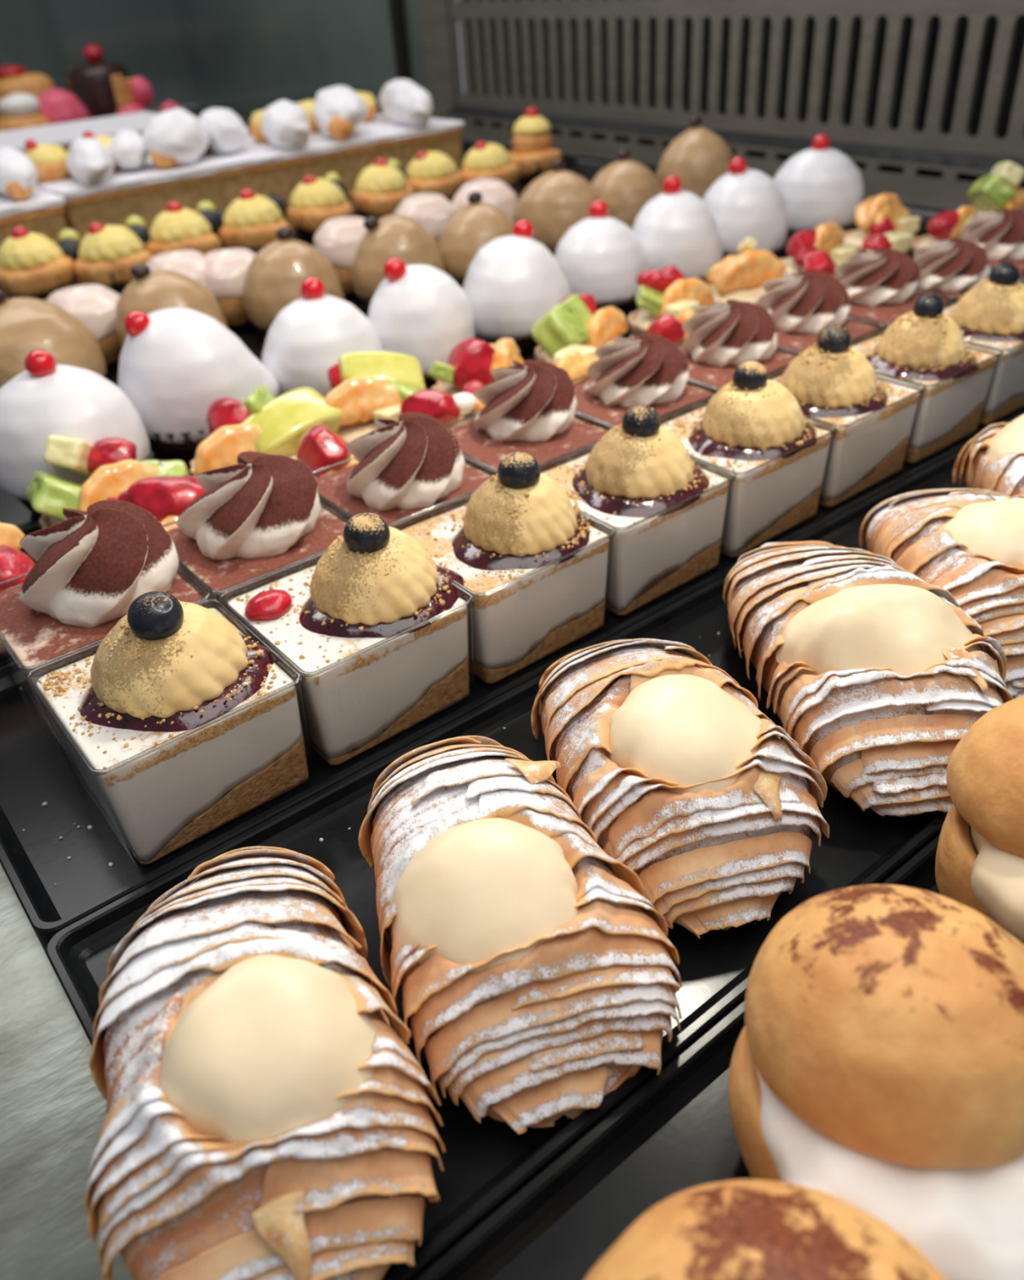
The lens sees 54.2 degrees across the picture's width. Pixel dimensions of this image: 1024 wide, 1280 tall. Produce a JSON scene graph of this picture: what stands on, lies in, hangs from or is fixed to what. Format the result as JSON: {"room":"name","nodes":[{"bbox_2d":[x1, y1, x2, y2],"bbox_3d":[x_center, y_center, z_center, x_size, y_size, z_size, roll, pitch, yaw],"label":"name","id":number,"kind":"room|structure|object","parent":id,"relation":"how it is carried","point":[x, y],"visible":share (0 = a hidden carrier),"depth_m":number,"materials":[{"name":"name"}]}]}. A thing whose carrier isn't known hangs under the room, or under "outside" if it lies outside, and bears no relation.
{"room":"food shop","nodes":[
{"label":"food shop","id":0,"kind":"room"},
{"bbox_2d":[0,0,195,111],"bbox_3d":[-1.132,-0.945,1.301,1.390,0.607,0.006,-27,40,-29],"label":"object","id":1,"kind":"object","parent":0,"point":[46,37],"depth_m":1.67,"materials":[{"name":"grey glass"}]},
{"bbox_2d":[173,0,426,114],"bbox_3d":[-0.344,-0.997,1.421,0.006,0.457,0.770,-27,40,-29],"label":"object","id":2,"kind":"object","parent":1,"relation":"in","point":[250,55],"depth_m":1.50,"materials":[{"name":"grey glass"}]},
{"bbox_2d":[0,105,253,1279],"bbox_3d":[-0.292,-0.299,0.812,1.120,0.008,2.200,-27,40,-29],"label":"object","id":3,"kind":"structure","parent":0,"point":[53,1113],"depth_m":0.20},
{"bbox_2d":[65,44,136,119],"bbox_3d":[-0.571,-0.761,1.392,0.088,0.116,0.088,-27,40,-29],"label":"chocolate cake","id":4,"kind":"object","parent":3,"relation":"on","point":[90,82],"visible":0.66,"depth_m":1.36,"materials":[{"name":"brown food"}]},
{"bbox_2d":[103,296,368,386],"bbox_3d":[-0.068,-0.245,0.688,0.754,0.012,0.181,-27,40,-29],"label":"serving tray","id":5,"kind":"object","parent":3,"relation":"on","point":[251,337],"visible":0.02,"depth_m":0.61,"materials":[{"name":"black plastic"}]},
{"bbox_2d":[0,289,106,387],"bbox_3d":[-0.249,-0.149,0.513,0.069,0.061,0.071,-32,43,-34],"label":"cake","id":6,"kind":"object","parent":5,"relation":"on","point":[27,325],"visible":0.59,"depth_m":0.49,"materials":[{"name":"brown food"}]},
{"bbox_2d":[44,284,122,368],"bbox_3d":[-0.243,-0.181,0.575,0.050,0.043,0.049,9,37,19],"label":"cream puff","id":7,"kind":"object","parent":5,"relation":"on","point":[94,304],"visible":0.53,"depth_m":0.56,"materials":[{"name":"pink food"}]},
{"bbox_2d":[115,263,227,347],"bbox_3d":[-0.188,-0.178,0.550,0.059,0.059,0.059,-27,40,-29],"label":"cake","id":8,"kind":"object","parent":5,"relation":"on","point":[155,290],"visible":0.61,"depth_m":0.53,"materials":[{"name":"brown food"}]},
{"bbox_2d":[203,248,255,329],"bbox_3d":[-0.173,-0.220,0.624,0.047,0.044,0.048,-21,38,-22],"label":"cream puff","id":9,"kind":"object","parent":5,"relation":"on","point":[224,269],"visible":0.59,"depth_m":0.60,"materials":[{"name":"pink food"}]},
{"bbox_2d":[242,226,344,339],"bbox_3d":[-0.130,-0.210,0.589,0.059,0.062,0.059,-27,40,-29],"label":"cake","id":10,"kind":"object","parent":5,"relation":"on","point":[273,277],"visible":0.74,"depth_m":0.57,"materials":[{"name":"brown food"}]},
{"bbox_2d":[313,216,366,297],"bbox_3d":[-0.110,-0.257,0.668,0.048,0.047,0.047,-29,41,-31],"label":"cream puff","id":11,"kind":"object","parent":5,"relation":"on","point":[338,239],"visible":0.54,"depth_m":0.65,"materials":[{"name":"pink food"}]},
{"bbox_2d":[351,214,444,309],"bbox_3d":[-0.072,-0.236,0.625,0.057,0.057,0.056,-29,41,-31],"label":"cake","id":12,"kind":"object","parent":5,"relation":"on","point":[402,237],"visible":0.72,"depth_m":0.60,"materials":[{"name":"brown food"}]},
{"bbox_2d":[438,191,514,288],"bbox_3d":[-0.020,-0.260,0.652,0.057,0.059,0.057,-27,40,-29],"label":"cake","id":13,"kind":"object","parent":5,"relation":"on","point":[476,224],"visible":0.63,"depth_m":0.63,"materials":[{"name":"brown food"}]},
{"bbox_2d":[515,159,600,257],"bbox_3d":[0.035,-0.303,0.703,0.063,0.064,0.063,-27,40,-29],"label":"cake","id":14,"kind":"object","parent":5,"relation":"on","point":[558,199],"visible":0.65,"depth_m":0.68,"materials":[{"name":"brown food"}]},
{"bbox_2d":[590,149,662,230],"bbox_3d":[0.083,-0.326,0.735,0.057,0.061,0.057,-20,37,-21],"label":"cake","id":15,"kind":"object","parent":5,"relation":"on","point":[625,185],"visible":0.66,"depth_m":0.71,"materials":[{"name":"brown food"}]},
{"bbox_2d":[655,115,733,199],"bbox_3d":[0.143,-0.367,0.779,0.061,0.072,0.062,-27,40,-29],"label":"cake","id":16,"kind":"object","parent":5,"relation":"on","point":[698,157],"visible":0.6,"depth_m":0.76,"materials":[{"name":"brown food"}]},
{"bbox_2d":[35,113,465,242],"bbox_3d":[-0.240,-0.432,0.933,0.398,0.052,0.142,-27,40,-29],"label":"cake slab","id":17,"kind":"object","parent":3,"relation":"on","point":[264,169],"visible":0.48,"depth_m":0.87,"materials":[{"name":"brown food"}]},
{"bbox_2d":[65,137,114,185],"bbox_3d":[-0.343,-0.388,0.811,0.036,0.033,0.097,-18,37,-19],"label":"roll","id":18,"kind":"object","parent":17,"relation":"on","point":[90,162],"visible":1,"depth_m":0.78,"materials":[{"name":"white food"}]},
{"bbox_2d":[142,107,209,168],"bbox_3d":[-0.285,-0.428,0.856,0.054,0.045,0.088,-5,34,0],"label":"pastry","id":19,"kind":"object","parent":17,"relation":"on","point":[175,137],"visible":0.98,"depth_m":0.83,"materials":[{"name":"white food"}]},
{"bbox_2d":[261,99,310,150],"bbox_3d":[-0.204,-0.461,0.897,0.042,0.040,0.084,-15,36,-15],"label":"roll","id":20,"kind":"object","parent":17,"relation":"on","point":[284,123],"visible":1,"depth_m":0.87,"materials":[{"name":"white food"}]},
{"bbox_2d":[312,85,367,140],"bbox_3d":[-0.160,-0.490,0.932,0.049,0.044,0.101,-11,35,-10],"label":"roll","id":21,"kind":"object","parent":17,"relation":"on","point":[338,110],"visible":0.99,"depth_m":0.90,"materials":[{"name":"white food"}]},
{"bbox_2d":[378,79,432,127],"bbox_3d":[-0.103,-0.521,0.975,0.037,0.044,0.138,-14,36,-14],"label":"roll","id":22,"kind":"object","parent":17,"relation":"on","point":[402,102],"visible":0.99,"depth_m":0.94,"materials":[{"name":"white food"}]},
{"bbox_2d":[0,155,657,299],"bbox_3d":[-0.176,-0.316,0.804,0.754,0.012,0.165,-27,40,-29],"label":"serving tray","id":23,"kind":"object","parent":3,"relation":"on","point":[586,167],"visible":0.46,"depth_m":0.99,"materials":[{"name":"black plastic"}]},
{"bbox_2d":[0,226,75,300],"bbox_3d":[-0.341,-0.268,0.709,0.055,0.047,0.055,-27,40,-29],"label":"tartlet","id":24,"kind":"object","parent":23,"relation":"on","point":[32,265],"visible":0.98,"depth_m":0.69,"materials":[{"name":"yellow food"}]},
{"bbox_2d":[73,222,152,294],"bbox_3d":[-0.286,-0.274,0.714,0.053,0.046,0.054,-27,40,-29],"label":"tartlet","id":25,"kind":"object","parent":23,"relation":"on","point":[107,254],"visible":0.93,"depth_m":0.70,"materials":[{"name":"yellow food"}]},
{"bbox_2d":[145,200,220,256],"bbox_3d":[-0.248,-0.303,0.748,0.054,0.048,0.054,-27,40,-29],"label":"tartlet","id":26,"kind":"object","parent":23,"relation":"on","point":[178,228],"visible":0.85,"depth_m":0.73,"materials":[{"name":"yellow food"}]},
{"bbox_2d":[218,188,288,253],"bbox_3d":[-0.199,-0.324,0.774,0.055,0.047,0.054,-27,40,-29],"label":"tartlet","id":27,"kind":"object","parent":23,"relation":"on","point":[251,222],"visible":0.87,"depth_m":0.76,"materials":[{"name":"yellow food"}]},
{"bbox_2d":[286,174,351,239],"bbox_3d":[-0.156,-0.355,0.816,0.054,0.046,0.054,-27,40,-29],"label":"tartlet","id":28,"kind":"object","parent":23,"relation":"on","point":[314,201],"visible":0.94,"depth_m":0.80,"materials":[{"name":"yellow food"}]},
{"bbox_2d":[351,157,413,219],"bbox_3d":[-0.110,-0.386,0.856,0.054,0.047,0.054,-27,40,-29],"label":"tartlet","id":29,"kind":"object","parent":23,"relation":"on","point":[381,188],"visible":0.95,"depth_m":0.84,"materials":[{"name":"yellow food"}]},
{"bbox_2d":[405,151,463,202],"bbox_3d":[-0.072,-0.415,0.896,0.053,0.044,0.053,-24,39,-27],"label":"tartlet","id":30,"kind":"object","parent":23,"relation":"on","point":[430,172],"visible":0.91,"depth_m":0.88,"materials":[{"name":"yellow food"}]},
{"bbox_2d":[461,141,519,190],"bbox_3d":[-0.023,-0.431,0.913,0.053,0.045,0.054,-27,40,-29],"label":"tartlet","id":31,"kind":"object","parent":23,"relation":"on","point":[485,160],"visible":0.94,"depth_m":0.90,"materials":[{"name":"yellow food"}]},
{"bbox_2d":[508,106,561,181],"bbox_3d":[0.019,-0.479,0.964,0.053,0.061,0.054,-27,40,-29],"label":"tartlet","id":32,"kind":"object","parent":23,"relation":"on","point":[532,153],"visible":0.92,"depth_m":0.95,"materials":[{"name":"yellow food"}]},
{"bbox_2d":[0,226,928,664],"bbox_3d":[0.078,-0.144,0.524,0.744,0.012,0.095,-27,40,-29],"label":"serving tray","id":33,"kind":"object","parent":3,"relation":"on","point":[26,530],"visible":0.02,"depth_m":0.40,"materials":[{"name":"black plastic"}]},
{"bbox_2d":[25,435,189,528],"bbox_3d":[-0.157,-0.060,0.390,0.060,0.043,0.058,-27,40,-29],"label":"topping","id":34,"kind":"object","parent":33,"relation":"on","point":[109,465],"visible":0.56,"depth_m":0.38,"materials":[{"name":"orange food"}]},
{"bbox_2d":[115,475,204,531],"bbox_3d":[-0.127,-0.041,0.364,0.053,0.037,0.053,-27,40,-29],"label":"tartlet","id":35,"kind":"object","parent":33,"relation":"on","point":[166,497],"visible":0.1,"depth_m":0.35,"materials":[{"name":"red food"}]},
{"bbox_2d":[189,384,342,475],"bbox_3d":[-0.106,-0.085,0.424,0.068,0.038,0.056,-27,40,-29],"label":"tartlet","id":36,"kind":"object","parent":33,"relation":"on","point":[260,422],"visible":0.69,"depth_m":0.41,"materials":[{"name":"yellow food"}]},
{"bbox_2d":[296,423,359,477],"bbox_3d":[-0.078,-0.064,0.391,0.053,0.038,0.053,-27,40,-29],"label":"tartlet","id":37,"kind":"object","parent":33,"relation":"on","point":[322,450],"visible":0.12,"depth_m":0.38,"materials":[{"name":"red food"}]},
{"bbox_2d":[324,351,426,443],"bbox_3d":[-0.061,-0.104,0.443,0.057,0.042,0.057,-27,40,-29],"label":"tartlet","id":38,"kind":"object","parent":33,"relation":"on","point":[367,387],"visible":0.53,"depth_m":0.43,"materials":[{"name":"orange food"}]},
{"bbox_2d":[399,380,484,429],"bbox_3d":[-0.030,-0.089,0.425,0.053,0.034,0.053,6,36,15],"label":"tartlet","id":39,"kind":"object","parent":33,"relation":"on","point":[444,407],"visible":0.18,"depth_m":0.42,"materials":[{"name":"red food"}]},
{"bbox_2d":[426,337,524,417],"bbox_3d":[-0.013,-0.124,0.472,0.055,0.037,0.055,-27,40,-29],"label":"tartlet","id":40,"kind":"object","parent":33,"relation":"on","point":[471,359],"visible":0.49,"depth_m":0.46,"materials":[{"name":"red food"}]},
{"bbox_2d":[530,293,627,364],"bbox_3d":[0.037,-0.154,0.509,0.054,0.039,0.054,-27,40,-29],"label":"tartlet","id":41,"kind":"object","parent":33,"relation":"on","point":[573,320],"visible":0.59,"depth_m":0.50,"materials":[{"name":"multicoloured food"}]},
{"bbox_2d":[626,264,715,335],"bbox_3d":[0.088,-0.181,0.543,0.053,0.038,0.053,-27,40,-29],"label":"tartlet","id":42,"kind":"object","parent":33,"relation":"on","point":[678,292],"visible":0.65,"depth_m":0.53,"materials":[{"name":"multicoloured food"}]},
{"bbox_2d":[705,236,786,303],"bbox_3d":[0.134,-0.207,0.573,0.053,0.042,0.053,-27,40,-29],"label":"tartlet","id":43,"kind":"object","parent":33,"relation":"on","point":[740,277],"visible":0.62,"depth_m":0.56,"materials":[{"name":"orange food"}]},
{"bbox_2d":[779,222,857,279],"bbox_3d":[0.182,-0.233,0.608,0.053,0.037,0.053,-27,40,-29],"label":"tartlet","id":44,"kind":"object","parent":33,"relation":"on","point":[829,237],"visible":0.38,"depth_m":0.60,"materials":[{"name":"multicoloured food"}]},
{"bbox_2d":[842,193,920,255],"bbox_3d":[0.239,-0.270,0.653,0.053,0.041,0.053,-27,40,-29],"label":"tartlet","id":45,"kind":"object","parent":33,"relation":"on","point":[883,213],"visible":0.53,"depth_m":0.64,"materials":[{"name":"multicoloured food"}]},
{"bbox_2d":[966,160,1023,213],"bbox_3d":[0.331,-0.298,0.679,0.053,0.047,0.053,25,44,35],"label":"tartlet","id":46,"kind":"object","parent":33,"relation":"on","point":[998,190],"visible":0.53,"depth_m":0.67,"materials":[{"name":"green food"}]},
{"bbox_2d":[0,196,956,528],"bbox_3d":[0.016,-0.184,0.591,0.744,0.012,0.101,-27,40,-29],"label":"serving tray","id":47,"kind":"object","parent":3,"relation":"on","point":[13,512],"visible":0.03,"depth_m":0.45,"materials":[{"name":"black plastic"}]},
{"bbox_2d":[0,349,150,518],"bbox_3d":[-0.187,-0.089,0.415,0.063,0.065,0.062,-27,40,-29],"label":"cake","id":48,"kind":"object","parent":47,"relation":"on","point":[47,398],"visible":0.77,"depth_m":0.39,"materials":[{"name":"white food"}]},
{"bbox_2d":[117,306,279,462],"bbox_3d":[-0.147,-0.120,0.457,0.065,0.066,0.062,12,38,22],"label":"cake","id":49,"kind":"object","parent":47,"relation":"on","point":[175,362],"visible":0.77,"depth_m":0.43,"materials":[{"name":"white food"}]},
{"bbox_2d":[261,277,382,397],"bbox_3d":[-0.092,-0.142,0.484,0.059,0.063,0.059,-27,40,-29],"label":"cake","id":50,"kind":"object","parent":47,"relation":"on","point":[309,335],"visible":0.68,"depth_m":0.46,"materials":[{"name":"white food"}]},
{"bbox_2d":[367,257,474,389],"bbox_3d":[-0.047,-0.162,0.507,0.054,0.064,0.054,-27,40,-29],"label":"cake","id":51,"kind":"object","parent":47,"relation":"on","point":[420,312],"visible":0.72,"depth_m":0.49,"materials":[{"name":"white food"}]},
{"bbox_2d":[462,219,570,355],"bbox_3d":[0.001,-0.193,0.547,0.063,0.064,0.060,-27,40,-29],"label":"cake","id":52,"kind":"object","parent":47,"relation":"on","point":[512,282],"visible":0.77,"depth_m":0.53,"materials":[{"name":"white food"}]},
{"bbox_2d":[554,200,647,315],"bbox_3d":[0.052,-0.226,0.591,0.057,0.062,0.058,-27,40,-29],"label":"cake","id":53,"kind":"object","parent":47,"relation":"on","point":[600,256],"visible":0.8,"depth_m":0.57,"materials":[{"name":"white food"}]},
{"bbox_2d":[631,175,722,293],"bbox_3d":[0.099,-0.248,0.614,0.058,0.067,0.060,-27,40,-29],"label":"cake","id":54,"kind":"object","parent":47,"relation":"on","point":[677,228],"visible":0.69,"depth_m":0.59,"materials":[{"name":"white food"}]},
{"bbox_2d":[702,156,787,260],"bbox_3d":[0.150,-0.280,0.655,0.062,0.066,0.062,-27,40,-29],"label":"cake","id":55,"kind":"object","parent":47,"relation":"on","point":[744,202],"visible":0.73,"depth_m":0.64,"materials":[{"name":"white food"}]},
{"bbox_2d":[773,133,863,244],"bbox_3d":[0.212,-0.315,0.697,0.066,0.068,0.066,-27,40,-29],"label":"cake","id":56,"kind":"object","parent":47,"relation":"on","point":[820,184],"visible":0.76,"depth_m":0.68,"materials":[{"name":"white food"}]},
{"bbox_2d":[45,449,967,1279],"bbox_3d":[0.117,0.001,0.310,0.484,0.012,0.113,-27,40,-29],"label":"serving tray","id":57,"kind":"object","parent":3,"relation":"on","point":[484,1164],"visible":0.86,"depth_m":0.23,"materials":[{"name":"black plastic"}]},
{"bbox_2d":[84,846,445,1279],"bbox_3d":[-0.049,0.069,0.188,0.059,0.043,0.101,-13,35,-12],"label":"pastry","id":58,"kind":"object","parent":57,"relation":"on","point":[268,1117],"visible":1,"depth_m":0.16,"materials":[{"name":"food"}]},
{"bbox_2d":[358,735,682,1134],"bbox_3d":[-0.007,0.049,0.214,0.057,0.041,0.103,-18,37,-19],"label":"pastry","id":59,"kind":"object","parent":57,"relation":"on","point":[531,964],"visible":1,"depth_m":0.19,"materials":[{"name":"food"}]},
{"bbox_2d":[530,638,829,938],"bbox_3d":[0.037,0.023,0.248,0.059,0.040,0.100,-11,35,-9],"label":"pastry","id":60,"kind":"object","parent":57,"relation":"on","point":[674,767],"visible":0.99,"depth_m":0.22,"materials":[{"name":"beige food"}]},
{"bbox_2d":[723,541,1013,817],"bbox_3d":[0.091,-0.003,0.278,0.061,0.042,0.117,-10,35,-8],"label":"pastry","id":61,"kind":"object","parent":57,"relation":"on","point":[877,673],"visible":0.91,"depth_m":0.25,"materials":[{"name":"food"}]},
{"bbox_2d":[858,488,1023,699],"bbox_3d":[0.144,-0.026,0.306,0.060,0.041,0.105,-5,34,0],"label":"pastry","id":62,"kind":"object","parent":57,"relation":"on","point":[966,543],"visible":0.79,"depth_m":0.29,"materials":[{"name":"brown food"}]},
{"bbox_2d":[952,413,1023,497],"bbox_3d":[0.194,-0.054,0.341,0.063,0.042,0.110,-2,34,3],"label":"pastry","id":63,"kind":"object","parent":57,"relation":"on","point":[993,460],"visible":0.76,"depth_m":0.35,"materials":[{"name":"brown food"}]},
{"bbox_2d":[0,406,1023,955],"bbox_3d":[0.107,-0.079,0.427,0.644,0.012,0.122,-27,40,-29],"label":"serving tray","id":64,"kind":"object","parent":3,"relation":"on","point":[33,771],"visible":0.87,"depth_m":0.27,"materials":[{"name":"black plastic"}]},
{"bbox_2d":[0,499,211,759],"bbox_3d":[-0.123,-0.009,0.296,0.054,0.060,0.054,-27,40,-29],"label":"cup","id":65,"kind":"object","parent":64,"relation":"on","point":[91,566],"visible":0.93,"depth_m":0.28,"materials":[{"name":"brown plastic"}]},
{"bbox_2d":[26,591,310,871],"bbox_3d":[-0.089,0.013,0.260,0.055,0.061,0.054,-27,40,-29],"label":"cup","id":66,"kind":"object","parent":64,"relation":"on","point":[180,725],"visible":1,"depth_m":0.24,"materials":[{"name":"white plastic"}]},
{"bbox_2d":[167,450,346,625],"bbox_3d":[-0.081,-0.029,0.324,0.054,0.057,0.054,-27,40,-29],"label":"cup","id":67,"kind":"object","parent":64,"relation":"on","point":[259,521],"visible":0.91,"depth_m":0.31,"materials":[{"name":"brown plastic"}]},
{"bbox_2d":[218,512,474,765],"bbox_3d":[-0.045,-0.009,0.288,0.060,0.061,0.054,-27,40,-29],"label":"cup","id":68,"kind":"object","parent":64,"relation":"on","point":[373,636],"visible":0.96,"depth_m":0.27,"materials":[{"name":"white food"}]},
{"bbox_2d":[315,412,491,530],"bbox_3d":[-0.038,-0.050,0.350,0.054,0.057,0.054,-27,40,-29],"label":"cup","id":69,"kind":"object","parent":64,"relation":"on","point":[411,470],"visible":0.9,"depth_m":0.33,"materials":[{"name":"brown food"}]},
{"bbox_2d":[400,452,608,688],"bbox_3d":[-0.004,-0.030,0.313,0.057,0.061,0.054,-27,40,-29],"label":"cup","id":70,"kind":"object","parent":64,"relation":"on","point":[532,568],"visible":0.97,"depth_m":0.30,"materials":[{"name":"white food"}]},
{"bbox_2d":[468,629,604,688],"bbox_3d":[-0.004,-0.019,0.320,0.054,0.036,0.054,-27,40,-29],"label":"plastic cup","id":71,"kind":"object","parent":70,"relation":"on","point":[497,654],"depth_m":0.30,"materials":[{"name":"clear plastic"}]},
{"bbox_2d":[449,360,607,475],"bbox_3d":[0.004,-0.072,0.376,0.054,0.057,0.054,-27,40,-29],"label":"cup","id":72,"kind":"object","parent":64,"relation":"on","point":[530,408],"visible":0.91,"depth_m":0.37,"materials":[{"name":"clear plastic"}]},
{"bbox_2d":[541,404,735,618],"bbox_3d":[0.038,-0.051,0.339,0.054,0.061,0.054,-27,40,-29],"label":"cup","id":73,"kind":"object","parent":64,"relation":"on","point":[661,514],"visible":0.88,"depth_m":0.32,"materials":[{"name":"white food"}]},
{"bbox_2d":[573,333,714,431],"bbox_3d":[0.046,-0.092,0.403,0.054,0.056,0.054,-27,40,-29],"label":"cup","id":74,"kind":"object","parent":64,"relation":"on","point":[651,370],"visible":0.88,"depth_m":0.39,"materials":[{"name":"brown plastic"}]},
{"bbox_2d":[679,299,795,394],"bbox_3d":[0.090,-0.114,0.430,0.057,0.055,0.054,-27,40,-29],"label":"cup","id":75,"kind":"object","parent":64,"relation":"on","point":[722,337],"visible":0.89,"depth_m":0.42,"materials":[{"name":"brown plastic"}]},
{"bbox_2d":[660,361,836,560],"bbox_3d":[0.081,-0.072,0.366,0.056,0.060,0.055,-27,40,-29],"label":"cup","id":76,"kind":"object","parent":64,"relation":"on","point":[753,431],"visible":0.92,"depth_m":0.35,"materials":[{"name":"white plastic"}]},
{"bbox_2d":[754,271,883,356],"bbox_3d":[0.132,-0.136,0.458,0.057,0.055,0.057,-27,40,-29],"label":"cup","id":77,"kind":"object","parent":64,"relation":"on","point":[800,305],"visible":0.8,"depth_m":0.45,"materials":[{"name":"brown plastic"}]},
{"bbox_2d":[771,325,926,510],"bbox_3d":[0.123,-0.093,0.392,0.054,0.061,0.054,-27,40,-29],"label":"cup","id":78,"kind":"object","parent":64,"relation":"on","point":[833,385],"visible":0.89,"depth_m":0.37,"materials":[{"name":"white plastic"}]},
{"bbox_2d":[834,247,955,334],"bbox_3d":[0.174,-0.157,0.483,0.057,0.055,0.055,-27,40,-29],"label":"cup","id":79,"kind":"object","parent":64,"relation":"on","point":[880,285],"visible":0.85,"depth_m":0.47,"materials":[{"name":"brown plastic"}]},
{"bbox_2d":[852,293,996,466],"bbox_3d":[0.165,-0.114,0.418,0.054,0.060,0.055,-27,40,-29],"label":"cup","id":80,"kind":"object","parent":64,"relation":"on","point":[924,348],"visible":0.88,"depth_m":0.40,"materials":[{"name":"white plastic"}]},
{"bbox_2d":[912,239,990,306],"bbox_3d":[0.216,-0.177,0.509,0.054,0.053,0.054,-27,40,-29],"label":"cup","id":81,"kind":"object","parent":64,"relation":"on","point":[948,270],"visible":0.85,"depth_m":0.48,"materials":[{"name":"brown food"}]},
{"bbox_2d":[942,262,1023,424],"bbox_3d":[0.208,-0.136,0.445,0.057,0.061,0.054,-27,40,-29],"label":"cup","id":82,"kind":"object","parent":64,"relation":"on","point":[989,316],"visible":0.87,"depth_m":0.43,"materials":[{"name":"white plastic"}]},
{"bbox_2d":[960,208,1023,284],"bbox_3d":[0.259,-0.199,0.536,0.055,0.055,0.054,-27,40,-29],"label":"cup","id":83,"kind":"object","parent":64,"relation":"on","point":[1000,234],"visible":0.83,"depth_m":0.52,"materials":[{"name":"brown food"}]},
{"bbox_2d":[461,140,573,163],"bbox_3d":[-0.297,-0.396,0.934,0.754,0.012,0.222,-27,40,-29],"label":"serving tray","id":84,"kind":"object","parent":3,"relation":"on","point":[466,146],"visible":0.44,"depth_m":1.14,"materials":[{"name":"black plastic"}]},
{"bbox_2d":[0,187,66,246],"bbox_3d":[-0.464,-0.309,0.780,0.197,0.052,0.170,-27,40,-29],"label":"cake slab","id":85,"kind":"object","parent":84,"relation":"on","point":[41,213],"visible":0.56,"depth_m":0.75,"materials":[{"name":"brown food"}]},
{"bbox_2d":[413,833,940,1279],"bbox_3d":[0.189,0.048,0.233,0.484,0.012,0.116,-27,40,-29],"label":"serving tray","id":86,"kind":"object","parent":3,"relation":"on","point":[675,1134],"visible":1,"depth_m":0.18,"materials":[{"name":"black plastic"}]},
{"bbox_2d":[584,1179,946,1279],"bbox_3d":[0.033,0.104,0.119,0.063,0.054,0.065,-27,40,-29],"label":"cream puff","id":87,"kind":"object","parent":86,"relation":"on","point":[736,1229],"visible":1,"depth_m":0.12,"materials":[{"name":"brown food"}]},
{"bbox_2d":[728,884,1023,1279],"bbox_3d":[0.064,0.073,0.161,0.053,0.054,0.066,-9,35,-7],"label":"cream puff","id":88,"kind":"object","parent":86,"relation":"on","point":[877,1064],"visible":0.96,"depth_m":0.14,"materials":[{"name":"brown food"}]},
{"bbox_2d":[934,695,1023,945],"bbox_3d":[0.115,0.041,0.202,0.056,0.054,0.058,-27,40,-29],"label":"cream puff","id":89,"kind":"object","parent":86,"relation":"on","point":[979,866],"visible":0.89,"depth_m":0.20,"materials":[{"name":"brown food"}]},
{"bbox_3d":[-0.469,-0.505,1.112,0.744,0.012,0.310,-27,40,-29],"label":"serving tray","id":90,"kind":"object","parent":3,"relation":"on","visible":0},
{"bbox_2d":[0,111,159,154],"bbox_3d":[-0.503,-0.536,1.115,0.279,0.052,0.168,-27,40,-29],"label":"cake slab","id":91,"kind":"object","parent":90,"relation":"on","point":[62,135],"visible":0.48,"depth_m":1.11,"materials":[{"name":"white food"}]},
{"bbox_2d":[448,0,1023,158],"bbox_3d":[0.344,-0.531,0.677,0.005,0.368,1.360,-27,40,-29],"label":"vent grille","id":92,"kind":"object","parent":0,"point":[1008,12],"depth_m":0.90,"materials":[{"name":"metal"}]},
{"bbox_2d":[417,0,457,119],"bbox_3d":[-0.094,-0.806,1.160,0.014,0.407,0.055,-27,40,-29],"label":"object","id":93,"kind":"structure","parent":92,"relation":"attached to","point":[434,15],"depth_m":1.22,"materials":[{"name":"metal"}]},
{"bbox_2d":[444,114,1023,210],"bbox_3d":[0.343,-0.354,0.785,0.004,0.032,1.360,-27,40,-29],"label":"trim","id":94,"kind":"structure","parent":92,"relation":"attached to","point":[946,192],"depth_m":0.90,"materials":[{"name":"metal"}]},
{"bbox_2d":[444,105,1023,187],"bbox_3d":[0.349,-0.360,0.787,0.020,0.040,1.360,-27,40,-29],"label":"trim","id":95,"kind":"structure","parent":92,"relation":"attached to","point":[938,157],"depth_m":0.90,"materials":[{"name":"metal"}]},
{"bbox_2d":[466,0,1023,138],"bbox_3d":[0.377,-0.531,0.708,0.006,0.407,1.400,-27,40,-29],"label":"vent slots","id":96,"kind":"object","parent":92,"relation":"in","point":[1017,51],"depth_m":0.90,"materials":[{"name":"grey metal"}]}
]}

